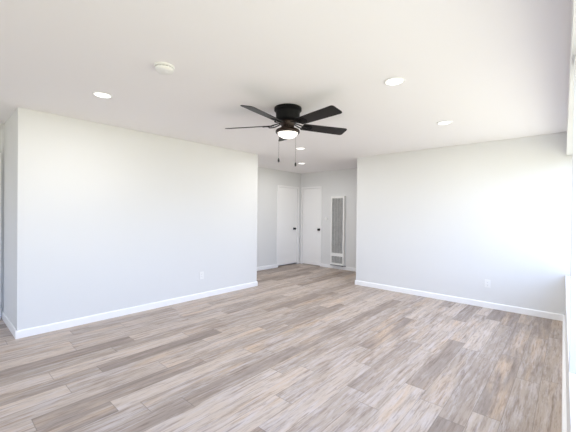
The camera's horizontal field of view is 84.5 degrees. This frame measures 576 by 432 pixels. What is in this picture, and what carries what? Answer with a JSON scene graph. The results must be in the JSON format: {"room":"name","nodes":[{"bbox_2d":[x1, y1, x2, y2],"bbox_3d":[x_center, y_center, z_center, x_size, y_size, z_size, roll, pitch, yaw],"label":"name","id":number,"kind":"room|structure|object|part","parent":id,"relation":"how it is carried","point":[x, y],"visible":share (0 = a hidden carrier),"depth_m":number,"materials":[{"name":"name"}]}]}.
{"room":"empty living room","nodes":[
{"label":"empty living room","id":0,"kind":"room"},
{"bbox_2d":[0,123,3,317],"bbox_3d":[-5.036,0.058,2.474,0.150,2.440,4.199,1,1,42],"label":"wall","id":1,"kind":"structure","parent":0,"point":[1,124],"depth_m":3.98,"materials":[{"name":"paint"}]},
{"bbox_2d":[0,153,0,318],"bbox_3d":[-3.873,0.249,3.588,0.108,2.065,0.930,1,1,42],"label":"door","id":2,"kind":"structure","parent":1,"relation":"in","point":[0,153],"depth_m":3.93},
{"bbox_2d":[3,107,257,330],"bbox_3d":[-2.208,0.069,5.059,1.335,2.440,3.425,1,1,42],"label":"wall","id":3,"kind":"structure","parent":0,"point":[98,218],"depth_m":4.03,"materials":[{"name":"paint"}]},
{"bbox_2d":[2,264,276,338],"bbox_3d":[-1.574,1.250,5.634,1.148,0.084,5.156,1,1,42],"label":"baseboard","id":4,"kind":"structure","parent":3,"relation":"attached to","point":[28,332],"depth_m":4.06,"materials":[{"name":"white wood"}]},
{"bbox_2d":[257,167,300,266],"bbox_3d":[-0.548,0.067,7.777,0.200,2.440,2.842,1,1,42],"label":"wall","id":5,"kind":"structure","parent":0,"point":[268,179],"depth_m":7.74,"materials":[{"name":"paint"}]},
{"bbox_2d":[277,185,298,266],"bbox_3d":[0.006,0.257,8.247,0.108,2.065,0.846,1,1,42],"label":"door","id":6,"kind":"structure","parent":5,"relation":"in","point":[287,228],"depth_m":8.25,"materials":[{"name":"white wood"}]},
{"bbox_2d":[0,263,562,431],"bbox_3d":[-0.961,1.377,3.106,5.929,0.120,10.466,1,1,42],"label":"floor","id":7,"kind":"structure","parent":0,"point":[306,348],"depth_m":2.81,"materials":[{"name":"laminate"}]},
{"bbox_2d":[0,0,571,173],"bbox_3d":[-0.933,-1.198,3.086,5.929,0.150,10.466,1,1,42],"label":"ceiling","id":8,"kind":"structure","parent":0,"point":[496,70],"depth_m":2.38,"materials":[{"name":"paint"}]},
{"bbox_2d":[92,91,112,98],"bbox_3d":[-1.729,-1.127,2.955,0.170,0.008,0.170,1,1,42],"label":"recessed light","id":9,"kind":"object","parent":8,"relation":"in","point":[95,93],"visible":1,"depth_m":2.94,"materials":[{"name":"white plastic"}]},
{"bbox_2d":[154,62,174,74],"bbox_3d":[-0.923,-1.095,2.370,0.146,0.046,0.146,1,1,42],"label":"smoke detector","id":10,"kind":"object","parent":8,"relation":"attached to","point":[164,68],"visible":1,"depth_m":2.33,"materials":[{"name":"white plastic"}]},
{"bbox_3d":[-0.923,-1.111,2.370,0.146,0.012,0.146,1,1,42],"label":"plate","id":11,"kind":"part","parent":10,"relation":"part of","materials":[{"name":"white plastic"}]},
{"bbox_2d":[225,103,346,165],"bbox_3d":[0.001,-0.815,3.239,1.305,0.598,1.309,1,1,42],"label":"ceiling fan","id":12,"kind":"object","parent":8,"relation":"hanging from","point":[287,114],"visible":1,"depth_m":3.17,"materials":[{"name":"brown metal"}]},
{"bbox_3d":[-0.410,-0.943,3.375,0.520,0.041,0.144,1,0,14],"label":"blade","id":13,"kind":"part","parent":12,"relation":"part of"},
{"bbox_3d":[-0.225,-0.938,2.917,0.144,0.041,0.520,1,0,32],"label":"blade","id":14,"kind":"part","parent":12,"relation":"part of","materials":[{"name":"black wood"}]},
{"bbox_3d":[-0.003,-0.834,3.274,0.207,0.071,0.207,1,1,42],"label":"lamp shade","id":15,"kind":"part","parent":12,"relation":"part of","materials":[{"name":"white glass"}]},
{"bbox_3d":[0.268,-0.933,2.951,0.144,0.041,0.520,0,1,-40],"label":"blade","id":16,"kind":"part","parent":12,"relation":"part of","materials":[{"name":"black wood"}]},
{"bbox_3d":[0.387,-0.935,3.430,0.520,0.041,0.144,0,0,-22],"label":"blade","id":17,"kind":"part","parent":12,"relation":"part of","materials":[{"name":"black wood"}]},
{"bbox_2d":[384,77,405,85],"bbox_3d":[0.868,-1.096,2.584,0.170,0.008,0.170,1,1,42],"label":"recessed light","id":18,"kind":"object","parent":8,"relation":"in","point":[393,81],"visible":1,"depth_m":2.58,"materials":[{"name":"white plastic"}]},
{"bbox_2d":[437,120,452,124],"bbox_3d":[1.838,-1.094,3.724,0.170,0.008,0.170,1,1,42],"label":"recessed light","id":19,"kind":"object","parent":8,"relation":"in","point":[447,121],"visible":1,"depth_m":3.71,"materials":[{"name":"white plastic"}]},
{"bbox_2d":[300,168,356,267],"bbox_3d":[1.854,0.095,7.408,3.879,2.440,0.200,1,1,42],"label":"wall","id":20,"kind":"structure","parent":0,"point":[343,182],"depth_m":7.86,"materials":[{"name":"paint"}]},
{"bbox_2d":[301,186,321,265],"bbox_3d":[0.611,0.262,8.374,0.671,2.065,0.108,1,1,42],"label":"door","id":21,"kind":"structure","parent":20,"relation":"in","point":[311,199],"depth_m":8.38,"materials":[{"name":"white wood"}]},
{"bbox_2d":[330,196,345,266],"bbox_3d":[1.227,0.370,7.765,0.410,1.709,0.098,1,1,42],"label":"wall heater","id":22,"kind":"object","parent":20,"relation":"attached to","point":[338,203],"visible":1,"depth_m":7.76,"materials":[{"name":"metal"}]},
{"bbox_2d":[332,256,341,263],"bbox_3d":[1.202,1.073,7.772,0.312,0.165,0.015,1,1,42],"label":"grille","id":23,"kind":"object","parent":22,"relation":"attached to","point":[335,259],"depth_m":7.77,"materials":[{"name":"grey metal"}]},
{"bbox_2d":[332,198,342,253],"bbox_3d":[1.211,0.237,7.766,0.312,1.347,0.015,1,1,42],"label":"grille","id":24,"kind":"object","parent":22,"relation":"attached to","point":[337,203],"depth_m":7.76,"materials":[{"name":"grey metal"}]},
{"bbox_2d":[321,263,355,271],"bbox_3d":[2.034,1.277,7.102,3.172,0.084,0.013,1,1,42],"label":"baseboard","id":25,"kind":"structure","parent":20,"relation":"attached to","point":[322,264],"depth_m":7.80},
{"bbox_2d":[356,132,572,314],"bbox_3d":[2.581,0.120,5.068,3.260,2.440,0.140,1,1,42],"label":"wall","id":26,"kind":"structure","parent":0,"point":[449,220],"depth_m":4.78,"materials":[{"name":"paint"}]},
{"bbox_2d":[355,280,562,320],"bbox_3d":[2.470,1.296,5.156,3.033,0.084,0.153,1,1,42],"label":"baseboard","id":27,"kind":"structure","parent":26,"relation":"attached to","point":[537,313],"depth_m":4.80,"materials":[{"name":"white wood"}]},
{"bbox_2d":[485,279,489,287],"bbox_3d":[2.929,0.993,4.656,0.072,0.116,0.010,1,1,42],"label":"wall outlet","id":28,"kind":"object","parent":26,"relation":"attached to","point":[487,282],"visible":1,"depth_m":4.65,"materials":[{"name":"white plastic"}]},
{"bbox_2d":[565,275,569,363],"bbox_3d":[2.559,0.768,2.827,0.117,0.016,3.223,1,1,41],"label":"window sill","id":29,"kind":"structure","parent":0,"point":[567,278],"depth_m":2.72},
{"bbox_2d":[565,0,575,431],"bbox_3d":[0.752,0.133,0.676,0.212,2.440,8.847,1,1,41],"label":"wall","id":30,"kind":"structure","parent":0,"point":[571,117],"depth_m":1.53,"materials":[{"name":"paint"}]},
{"bbox_2d":[562,315,566,431],"bbox_3d":[0.673,1.310,0.770,0.022,0.084,8.789,1,1,41],"label":"baseboard","id":31,"kind":"structure","parent":30,"relation":"attached to","point":[564,414],"depth_m":2.44,"materials":[{"name":"white wood"}]},
{"bbox_2d":[569,372,575,431],"bbox_3d":[0.209,0.763,0.121,0.117,0.016,3.656,1,1,41],"label":"window sill","id":32,"kind":"structure","parent":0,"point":[572,377],"depth_m":1.30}
]}

